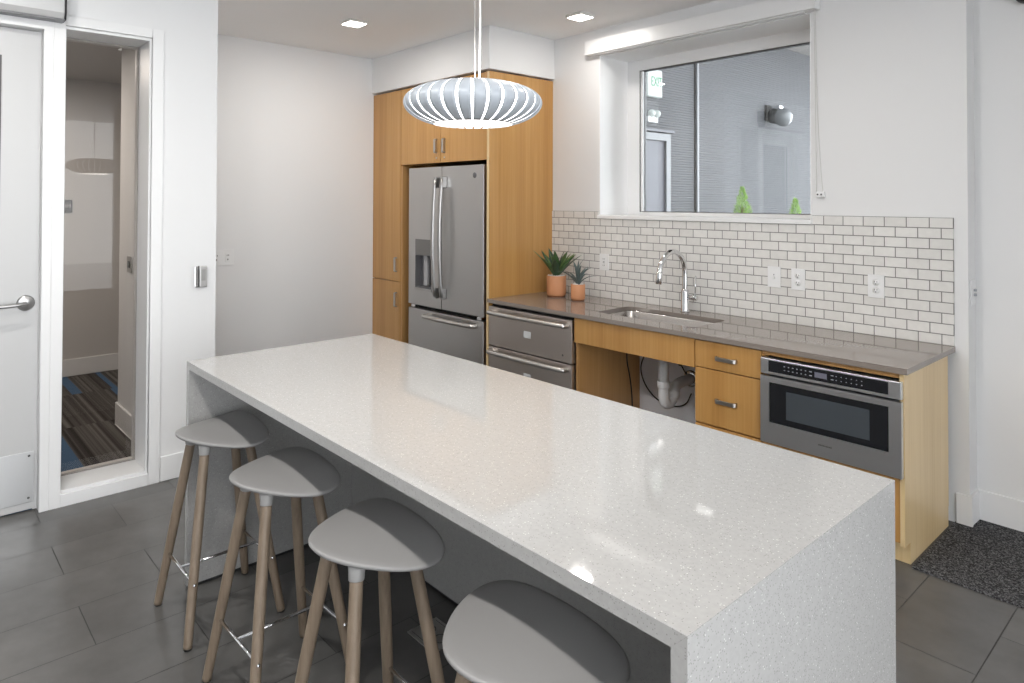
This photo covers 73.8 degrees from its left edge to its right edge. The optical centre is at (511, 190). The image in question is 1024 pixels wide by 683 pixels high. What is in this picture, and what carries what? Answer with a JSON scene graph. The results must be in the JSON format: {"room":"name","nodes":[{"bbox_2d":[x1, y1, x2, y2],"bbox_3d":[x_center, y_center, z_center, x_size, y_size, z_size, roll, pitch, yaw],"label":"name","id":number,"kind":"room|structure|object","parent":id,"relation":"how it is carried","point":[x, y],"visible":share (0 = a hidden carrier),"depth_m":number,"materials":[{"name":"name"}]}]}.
{"room":"kitchen","nodes":[
{"label":"kitchen","id":0,"kind":"room"},
{"bbox_2d":[62,78,120,359],"bbox_3d":[-5.058,0.269,5.116,5.800,2.720,0.120,1,-1,-42],"label":"wall","id":1,"kind":"structure","parent":0,"point":[93,108],"depth_m":6.17,"materials":[{"name":"grey paint"}]},
{"bbox_2d":[64,200,71,212],"bbox_3d":[-3.969,0.142,6.019,0.152,0.117,0.010,1,-1,-42],"label":"room sign","id":2,"kind":"object","parent":1,"relation":"attached to","point":[67,203],"visible":0.23,"depth_m":6.04,"materials":[{"name":"grey plastic"}]},
{"bbox_2d":[66,41,121,83],"bbox_3d":[-4.133,-1.065,4.048,5.700,0.080,2.729,1,-1,-42],"label":"ceiling","id":3,"kind":"structure","parent":0,"point":[89,62],"depth_m":5.35,"materials":[{"name":"grey paint"}]},
{"bbox_2d":[67,0,217,456],"bbox_3d":[-4.166,0.175,2.658,5.412,2.840,1.259,1,-1,-42],"label":"wall","id":4,"kind":"structure","parent":0,"point":[190,27],"depth_m":3.92,"materials":[{"name":"white paint"}]},
{"bbox_2d":[0,14,53,515],"bbox_3d":[-2.761,0.354,3.152,1.040,2.503,0.155,1,-1,-42],"label":"door","id":5,"kind":"structure","parent":4,"relation":"in","point":[26,44],"depth_m":3.42,"materials":[{"name":"white paint"}]},
{"bbox_2d":[0,0,66,22],"bbox_3d":[-2.666,-0.961,3.115,1.060,0.198,0.103,1,-1,-42],"label":"operator","id":6,"kind":"object","parent":4,"relation":"attached to","point":[55,11],"visible":1,"depth_m":3.36,"materials":[{"name":"grey"}]},
{"bbox_2d":[48,15,163,509],"bbox_3d":[-2.232,0.360,3.726,0.516,2.516,0.270,1,-1,-42],"label":"window","id":7,"kind":"structure","parent":4,"relation":"in","point":[142,468],"depth_m":3.77,"materials":[{"name":"white paint"}]},
{"bbox_2d":[127,256,131,272],"bbox_3d":[-2.559,0.495,4.559,0.014,0.108,0.110,1,-1,-42],"label":"wall switch","id":8,"kind":"object","parent":4,"relation":"attached to","point":[129,259],"visible":1,"depth_m":4.54,"materials":[{"name":"silver metal"}]},
{"bbox_2d":[160,451,183,481],"bbox_3d":[-1.848,1.551,3.888,0.294,0.137,0.014,1,-1,-42],"label":"baseboard","id":9,"kind":"structure","parent":4,"relation":"attached to","point":[170,465],"depth_m":3.82,"materials":[{"name":"white paint"}]},
{"bbox_2d":[194,266,206,286],"bbox_3d":[-1.798,0.497,3.941,0.066,0.122,0.022,1,-1,-42],"label":"card reader","id":10,"kind":"object","parent":4,"relation":"attached to","point":[200,272],"visible":1,"depth_m":3.93,"materials":[{"name":"silver metal"}]},
{"bbox_2d":[215,34,376,356],"bbox_3d":[-1.666,0.229,5.854,2.588,2.840,0.130,1,-1,-42],"label":"wall","id":11,"kind":"structure","parent":0,"point":[295,125],"depth_m":5.63,"materials":[{"name":"white paint"}]},
{"bbox_2d":[216,249,233,265],"bbox_3d":[-2.227,0.517,5.247,0.172,0.120,0.010,1,-1,-42],"label":"wall outlet","id":12,"kind":"object","parent":11,"relation":"attached to","point":[223,257],"visible":0.74,"depth_m":5.26,"materials":[{"name":"white plastic"}]},
{"bbox_2d":[225,253,229,261],"bbox_3d":[-2.196,0.517,5.271,0.036,0.068,0.003,1,-1,-42],"label":"receptacle","id":13,"kind":"object","parent":12,"relation":"attached to","point":[227,255],"depth_m":5.27,"materials":[{"name":"grey plastic"}]},
{"bbox_2d":[218,0,718,58],"bbox_3d":[-0.359,-1.307,0.493,8.100,0.080,9.590,1,-1,-42],"label":"ceiling","id":14,"kind":"structure","parent":0,"point":[393,26],"depth_m":4.78,"materials":[{"name":"white paint"}]},
{"bbox_2d":[340,18,367,27],"bbox_3d":[-1.124,-1.192,4.858,0.144,0.024,0.144,1,-1,-42],"label":"recessed light","id":15,"kind":"object","parent":14,"relation":"in","point":[352,22],"visible":1,"depth_m":4.82,"materials":[{"name":"white plastic"}]},
{"bbox_2d":[342,21,365,27],"bbox_3d":[-1.124,-1.182,4.858,0.124,0.005,0.124,1,-1,-42],"label":"diffuser","id":16,"kind":"object","parent":15,"relation":"attached to","point":[356,24],"depth_m":4.84,"materials":[{"name":"white plastic"}]},
{"bbox_2d":[372,25,554,94],"bbox_3d":[-0.462,-1.031,5.773,0.679,0.316,1.633,1,-1,-42],"label":"soffit","id":17,"kind":"structure","parent":14,"relation":"attached to","point":[503,50],"depth_m":5.29,"materials":[{"name":"white paint"}]},
{"bbox_2d":[403,0,541,128],"bbox_3d":[-0.120,-0.724,2.131,0.431,1.037,0.431,-1,-1,44],"label":"pendant lamp","id":18,"kind":"object","parent":14,"relation":"hanging from","point":[468,102],"visible":1,"depth_m":1.97,"materials":[{"name":"grey plastic"}]},
{"bbox_2d":[409,80,534,126],"bbox_3d":[-0.121,-0.269,2.124,0.405,0.116,0.405,1,-1,-42],"label":"diffuser","id":19,"kind":"object","parent":18,"relation":"attached to","point":[450,103],"depth_m":1.96,"materials":[{"name":"white"}]},
{"bbox_2d":[566,11,594,21],"bbox_3d":[0.467,-1.190,4.668,0.144,0.024,0.144,1,-1,-42],"label":"recessed light","id":20,"kind":"object","parent":14,"relation":"in","point":[579,16],"visible":1,"depth_m":4.64,"materials":[{"name":"white plastic"}]},
{"bbox_2d":[568,14,592,21],"bbox_3d":[0.467,-1.181,4.668,0.124,0.005,0.124,1,-1,-42],"label":"diffuser","id":21,"kind":"object","parent":20,"relation":"attached to","point":[578,17],"depth_m":4.65,"materials":[{"name":"white plastic"}]},
{"bbox_2d":[0,369,1023,682],"bbox_3d":[-1.312,1.615,1.490,8.100,0.060,12.400,1,-1,-42],"label":"floor","id":22,"kind":"structure","parent":0,"point":[79,581],"depth_m":2.60,"materials":[{"name":"tile"}]},
{"bbox_2d":[154,411,284,651],"bbox_3d":[-1.138,1.250,2.639,0.364,0.705,0.429,1,-1,-42],"label":"bar stool","id":23,"kind":"object","parent":22,"relation":"on","point":[235,430],"visible":0.98,"depth_m":2.59,"materials":[{"name":"grey"}]},
{"bbox_2d":[199,445,210,455],"bbox_3d":[-1.134,0.955,2.523,0.048,0.049,0.049,1,-1,-42],"label":"socket","id":24,"kind":"object","parent":23,"relation":"attached to","point":[204,450],"depth_m":2.50,"materials":[{"name":"grey plastic"}]},
{"bbox_2d":[202,447,347,682],"bbox_3d":[-0.763,1.245,2.226,0.364,0.705,0.429,1,-1,-43],"label":"bar stool","id":25,"kind":"object","parent":22,"relation":"on","point":[297,473],"visible":0.99,"depth_m":2.20,"materials":[{"name":"grey plastic"}]},
{"bbox_2d":[259,494,273,506],"bbox_3d":[-0.757,0.950,2.110,0.048,0.049,0.049,1,-1,-43],"label":"socket","id":26,"kind":"object","parent":25,"relation":"attached to","point":[266,500],"depth_m":2.09,"materials":[{"name":"grey plastic"}]},
{"bbox_2d":[295,498,444,682],"bbox_3d":[-0.387,1.240,1.812,0.364,0.705,0.429,1,-1,-41],"label":"bar stool","id":27,"kind":"object","parent":22,"relation":"on","point":[385,536],"visible":1,"depth_m":1.78,"materials":[{"name":"grey plastic"}]},
{"bbox_2d":[348,566,364,582],"bbox_3d":[-0.385,0.945,1.696,0.048,0.049,0.049,1,-1,-41],"label":"socket","id":28,"kind":"object","parent":27,"relation":"attached to","point":[356,574],"depth_m":1.67,"materials":[{"name":"grey plastic"}]},
{"bbox_2d":[372,90,443,340],"bbox_3d":[-0.876,0.400,6.175,0.658,2.512,0.452,1,-1,-42],"label":"pantry cabinet","id":29,"kind":"object","parent":22,"relation":"on","point":[386,317],"visible":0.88,"depth_m":5.96,"materials":[{"name":"brown wood"}]},
{"bbox_2d":[400,166,425,342],"bbox_3d":[-0.696,0.727,6.014,0.657,1.855,0.021,1,-1,-42],"label":"panel","id":30,"kind":"object","parent":22,"relation":"on","point":[404,329],"visible":0.21,"depth_m":5.81,"materials":[{"name":"brown wood"}]},
{"bbox_2d":[407,617,445,650],"bbox_3d":[-0.279,1.599,2.457,0.130,0.006,0.160,1,-1,-42],"label":"floor outlet","id":31,"kind":"object","parent":22,"relation":"on","point":[439,626],"visible":0.3,"depth_m":2.46,"materials":[{"name":"silver metal"}]},
{"bbox_2d":[408,164,486,364],"bbox_3d":[-0.326,0.717,5.528,0.725,1.803,0.972,1,-1,-42],"label":"refrigerator","id":32,"kind":"object","parent":22,"relation":"on","point":[448,204],"visible":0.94,"depth_m":5.27,"materials":[{"name":"silver metal"}]},
{"bbox_2d":[486,71,552,365],"bbox_3d":[0.068,0.388,5.176,0.662,2.512,0.025,1,-1,-42],"label":"panel","id":33,"kind":"object","parent":22,"relation":"on","point":[519,156],"visible":0.64,"depth_m":5.16,"materials":[{"name":"brown wood"}]},
{"bbox_2d":[486,303,575,390],"bbox_3d":[0.319,1.228,4.813,0.720,0.822,0.828,1,-1,-42],"label":"drawer appliance","id":34,"kind":"object","parent":22,"relation":"on","point":[537,345],"visible":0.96,"depth_m":4.57,"materials":[{"name":"grey metal"}]},
{"bbox_2d":[442,580,630,682],"bbox_3d":[0.009,1.235,1.376,0.364,0.705,0.429,1,-1,-44],"label":"bar stool","id":35,"kind":"object","parent":22,"relation":"on","point":[503,631],"visible":1,"depth_m":1.36,"materials":[{"name":"grey plastic"}]},
{"bbox_2d":[185,334,895,682],"bbox_3d":[-0.212,1.144,2.187,0.863,0.910,2.364,1,-1,-42],"label":"kitchen island","id":36,"kind":"object","parent":22,"relation":"on","point":[708,555],"visible":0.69,"depth_m":1.62,"materials":[{"name":"white stone"}]},
{"bbox_2d":[574,318,695,423],"bbox_3d":[0.930,1.219,4.213,0.661,0.826,0.876,1,-1,-42],"label":"base cabinet","id":37,"kind":"object","parent":22,"relation":"on","point":[602,348],"visible":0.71,"depth_m":4.42,"materials":[{"name":"brown wood"}]},
{"bbox_2d":[626,353,632,406],"bbox_3d":[0.799,1.283,4.638,0.063,0.611,0.010,1,-1,-39],"label":"power cable","id":38,"kind":"object","parent":37,"relation":"attached to","point":[626,353],"visible":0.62,"depth_m":4.64,"materials":[{"name":"black plastic"}]},
{"bbox_2d":[640,357,691,406],"bbox_3d":[1.030,1.178,4.567,0.022,0.520,0.403,1,-1,-44],"label":"power cable","id":39,"kind":"object","parent":37,"relation":"attached to","point":[643,357],"visible":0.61,"depth_m":4.66,"materials":[{"name":"black plastic"}]},
{"bbox_2d":[487,291,954,374],"bbox_3d":[0.993,0.786,4.130,0.671,0.026,2.755,1,-1,-42],"label":"countertop","id":40,"kind":"structure","parent":37,"relation":"on","point":[886,354],"depth_m":3.65,"materials":[{"name":"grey stone"}]},
{"bbox_2d":[534,248,579,297],"bbox_3d":[0.337,0.610,5.063,0.355,0.351,0.334,0,-1,27],"label":"potted plant","id":41,"kind":"object","parent":40,"relation":"on","point":[556,282],"visible":0.98,"depth_m":5.00,"materials":[{"name":"green plant"}]},
{"bbox_2d":[559,259,591,300],"bbox_3d":[0.465,0.634,4.859,0.239,0.298,0.258,0,-1,-12],"label":"potted plant","id":42,"kind":"object","parent":40,"relation":"on","point":[577,288],"visible":1,"depth_m":4.83,"materials":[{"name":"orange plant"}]},
{"bbox_2d":[609,310,712,326],"bbox_3d":[0.907,0.898,4.206,0.358,0.196,0.735,1,-1,-42],"label":"sink","id":43,"kind":"object","parent":40,"relation":"in","point":[633,314],"visible":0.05,"depth_m":4.39,"materials":[{"name":"silver metal"}]},
{"bbox_2d":[657,360,694,408],"bbox_3d":[1.039,1.183,4.324,0.340,0.368,0.112,1,-1,-42],"label":"drain pipe","id":44,"kind":"object","parent":43,"relation":"attached to","point":[668,394],"visible":0.98,"depth_m":4.23,"materials":[{"name":"white plastic"}]},
{"bbox_2d":[655,249,697,311],"bbox_3d":[1.030,0.572,4.267,0.334,0.406,0.118,1,-1,-42],"label":"kitchen faucet","id":45,"kind":"object","parent":40,"relation":"on","point":[685,297],"visible":1,"depth_m":4.34,"materials":[{"name":"silver metal"}]},
{"bbox_2d":[695,339,764,442],"bbox_3d":[1.345,1.213,3.736,0.686,0.826,0.384,1,-1,-42],"label":"base cabinet","id":46,"kind":"object","parent":22,"relation":"on","point":[727,377],"visible":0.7,"depth_m":3.52,"materials":[{"name":"brown wood"}]},
{"bbox_2d":[762,350,948,563],"bbox_3d":[1.697,1.208,3.362,0.652,0.827,0.643,1,-1,-42],"label":"base cabinet","id":47,"kind":"object","parent":22,"relation":"on","point":[922,496],"visible":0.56,"depth_m":3.07,"materials":[{"name":"brown wood"}]},
{"bbox_2d":[760,355,903,479],"bbox_3d":[1.670,1.027,3.340,0.626,0.412,0.636,1,-1,-42],"label":"microwave oven","id":48,"kind":"object","parent":47,"relation":"in","point":[854,418],"visible":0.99,"depth_m":3.10,"materials":[{"name":"silver metal"}]},
{"bbox_2d":[912,519,1023,608],"bbox_3d":[3.405,1.597,1.604,0.745,0.006,4.224,1,-1,-42],"label":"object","id":49,"kind":"structure","parent":22,"relation":"on","point":[986,558],"depth_m":2.98,"materials":[{"name":"grey carpet"}]},
{"bbox_2d":[550,0,976,521],"bbox_3d":[0.867,0.225,5.078,0.402,2.840,4.426,1,-1,-42],"label":"wall","id":50,"kind":"structure","parent":0,"point":[895,92],"depth_m":3.70,"materials":[{"name":"white paint"}]},
{"bbox_2d":[401,72,486,165],"bbox_3d":[-0.340,-0.540,5.601,0.658,0.646,1.133,1,-1,-42],"label":"upper cabinet","id":51,"kind":"object","parent":50,"relation":"attached to","point":[422,143],"visible":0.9,"depth_m":5.44,"materials":[{"name":"brown wood"}]},
{"bbox_2d":[600,254,608,270],"bbox_3d":[0.672,0.523,4.981,0.010,0.120,0.086,1,-1,-42],"label":"wall outlet","id":52,"kind":"object","parent":50,"relation":"attached to","point":[604,258],"visible":1,"depth_m":4.97,"materials":[{"name":"white plastic"}]},
{"bbox_2d":[602,257,605,266],"bbox_3d":[0.670,0.523,4.979,0.003,0.072,0.036,1,-1,-42],"label":"receptacle","id":53,"kind":"object","parent":52,"relation":"attached to","point":[603,258],"depth_m":4.98,"materials":[{"name":"grey plastic"}]},
{"bbox_2d":[597,13,811,224],"bbox_3d":[1.310,-0.400,4.585,0.405,1.206,1.586,1,-1,-42],"label":"window","id":54,"kind":"structure","parent":50,"relation":"in","point":[622,126],"depth_m":5.06,"materials":[{"name":"white paint"}]},
{"bbox_2d":[585,0,824,197],"bbox_3d":[1.148,-0.534,4.448,0.067,1.164,1.740,1,-1,-42],"label":"roller blind","id":55,"kind":"object","parent":54,"relation":"attached to","point":[768,10],"visible":1,"depth_m":4.29,"materials":[{"name":"white fabric"}]},
{"bbox_2d":[768,266,780,287],"bbox_3d":[1.542,0.509,4.018,0.018,0.123,0.080,1,-1,-42],"label":"light switch","id":56,"kind":"object","parent":50,"relation":"attached to","point":[774,273],"visible":1,"depth_m":4.02,"materials":[{"name":"white plastic"}]},
{"bbox_2d":[791,268,804,290],"bbox_3d":[1.641,0.510,3.915,0.009,0.123,0.080,1,-1,-42],"label":"wall outlet","id":57,"kind":"object","parent":50,"relation":"attached to","point":[797,275],"visible":1,"depth_m":3.91,"materials":[{"name":"white plastic"}]},
{"bbox_2d":[868,274,884,298],"bbox_3d":[1.923,0.506,3.605,0.009,0.123,0.082,1,-1,-42],"label":"wall outlet","id":58,"kind":"object","parent":50,"relation":"attached to","point":[875,282],"visible":1,"depth_m":3.60,"materials":[{"name":"white plastic"}]},
{"bbox_2d":[872,279,878,285],"bbox_3d":[1.921,0.485,3.603,0.003,0.034,0.034,1,-1,-42],"label":"receptacle","id":59,"kind":"object","parent":58,"relation":"attached to","point":[875,282],"depth_m":3.60,"materials":[{"name":"grey plastic"}]},
{"bbox_2d":[872,287,878,292],"bbox_3d":[1.921,0.527,3.603,0.003,0.034,0.034,1,-1,-42],"label":"receptacle","id":60,"kind":"object","parent":58,"relation":"attached to","point":[874,289],"depth_m":3.60,"materials":[{"name":"grey plastic"}]},
{"bbox_2d":[970,279,976,305],"bbox_3d":[2.268,0.499,3.344,0.079,0.123,0.019,1,-1,-42],"label":"light switch","id":61,"kind":"object","parent":50,"relation":"attached to","point":[973,290],"visible":1,"depth_m":3.33,"materials":[{"name":"white plastic"}]},
{"bbox_2d":[974,0,1023,500],"bbox_3d":[3.874,0.184,1.765,0.128,2.840,5.805,1,-1,-42],"label":"wall","id":62,"kind":"structure","parent":0,"point":[998,24],"depth_m":3.32,"materials":[{"name":"white paint"}]},
{"bbox_2d":[956,489,1023,531],"bbox_3d":[3.632,1.529,1.808,0.139,0.150,4.220,1,-1,-42],"label":"baseboard","id":63,"kind":"structure","parent":62,"relation":"attached to","point":[1002,510],"depth_m":3.30,"materials":[{"name":"white paint"}]},
{"bbox_3d":[-4.136,0.255,4.028,5.900,2.720,2.730,1,-1,-42],"label":"wall","id":64,"kind":"structure","parent":0,"visible":0},
{"bbox_2d":[62,353,130,439],"bbox_3d":[-4.141,1.540,4.010,5.700,0.150,2.728,1,-1,-42],"label":"baseboard","id":65,"kind":"structure","parent":64,"relation":"attached to","point":[100,363],"depth_m":6.08,"materials":[{"name":"white paint"}]},
{"label":"outside","id":66,"kind":"structure","parent":0,"visible":0},
{"bbox_2d":[786,45,809,55],"bbox_3d":[3.157,-1.557,6.874,5.320,0.130,1.000,1,-1,-42],"label":"ceiling","id":67,"kind":"structure","parent":66,"point":[805,49],"depth_m":7.20,"materials":[{"name":"grey paint"}]},
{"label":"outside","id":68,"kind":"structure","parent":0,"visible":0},
{"bbox_3d":[5.680,1.719,5.816,7.730,0.100,9.000,1,-1,-42],"label":"ground","id":69,"kind":"structure","parent":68,"visible":0},
{"bbox_2d":[733,185,751,212],"bbox_3d":[1.818,0.806,5.399,0.599,1.694,0.632,1,-1,-42],"label":"conifer shrub","id":70,"kind":"object","parent":69,"relation":"on","point":[742,209],"visible":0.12,"depth_m":5.39,"materials":[{"name":"green plant"}]},
{"bbox_2d":[789,197,801,213],"bbox_3d":[2.052,0.846,4.948,0.486,1.601,0.470,0,-1,14],"label":"conifer shrub","id":71,"kind":"object","parent":69,"relation":"on","point":[794,200],"visible":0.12,"depth_m":4.95,"materials":[{"name":"green plant"}]},
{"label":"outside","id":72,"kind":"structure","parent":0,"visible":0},
{"bbox_2d":[646,49,810,213],"bbox_3d":[3.184,0.102,7.484,6.220,3.170,0.103,1,-1,-42],"label":"wall","id":73,"kind":"structure","parent":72,"point":[737,146],"depth_m":6.52,"materials":[{"name":"grey paint"}]},
{"bbox_2d":[646,109,660,122],"bbox_3d":[1.136,-0.599,5.500,0.142,0.102,0.086,1,-1,-42],"label":"emergency light","id":74,"kind":"object","parent":73,"relation":"attached to","point":[653,115],"visible":0.92,"depth_m":5.47,"materials":[{"name":"white plastic"}]},
{"bbox_2d":[646,70,661,97],"bbox_3d":[1.149,-0.870,5.540,0.200,0.225,0.045,1,-1,-42],"label":"exit sign","id":75,"kind":"object","parent":73,"relation":"attached to","point":[653,78],"visible":0.9,"depth_m":5.52,"materials":[{"name":"white plastic"}]},
{"bbox_2d":[646,128,674,211],"bbox_3d":[1.126,0.577,5.502,0.560,2.150,0.060,1,-1,-42],"label":"door","id":76,"kind":"structure","parent":73,"relation":"in","point":[658,145],"depth_m":5.57,"materials":[{"name":"grey"}]},
{"bbox_2d":[694,64,695,211],"bbox_3d":[1.601,0.075,5.973,0.008,3.170,0.012,1,-1,-42],"label":"trim","id":77,"kind":"structure","parent":73,"relation":"attached to","point":[694,64],"depth_m":5.98,"materials":[{"name":"black"}]},
{"bbox_2d":[696,63,698,211],"bbox_3d":[1.622,0.075,5.979,0.030,3.170,0.030,1,-1,-42],"label":"trim","id":78,"kind":"structure","parent":73,"relation":"attached to","point":[697,64],"depth_m":5.97,"materials":[{"name":"grey metal"}]},
{"bbox_2d":[765,105,792,125],"bbox_3d":[2.667,-0.745,6.790,0.180,0.220,0.240,1,-1,-42],"label":"wall lamp","id":79,"kind":"object","parent":73,"relation":"attached to","point":[778,115],"visible":1,"depth_m":6.74,"materials":[{"name":"silver metal"}]},
{"bbox_2d":[768,108,777,123],"bbox_3d":[2.635,-0.743,6.824,0.160,0.170,0.112,1,-1,-42],"label":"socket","id":80,"kind":"object","parent":79,"relation":"attached to","point":[772,112],"depth_m":6.77,"materials":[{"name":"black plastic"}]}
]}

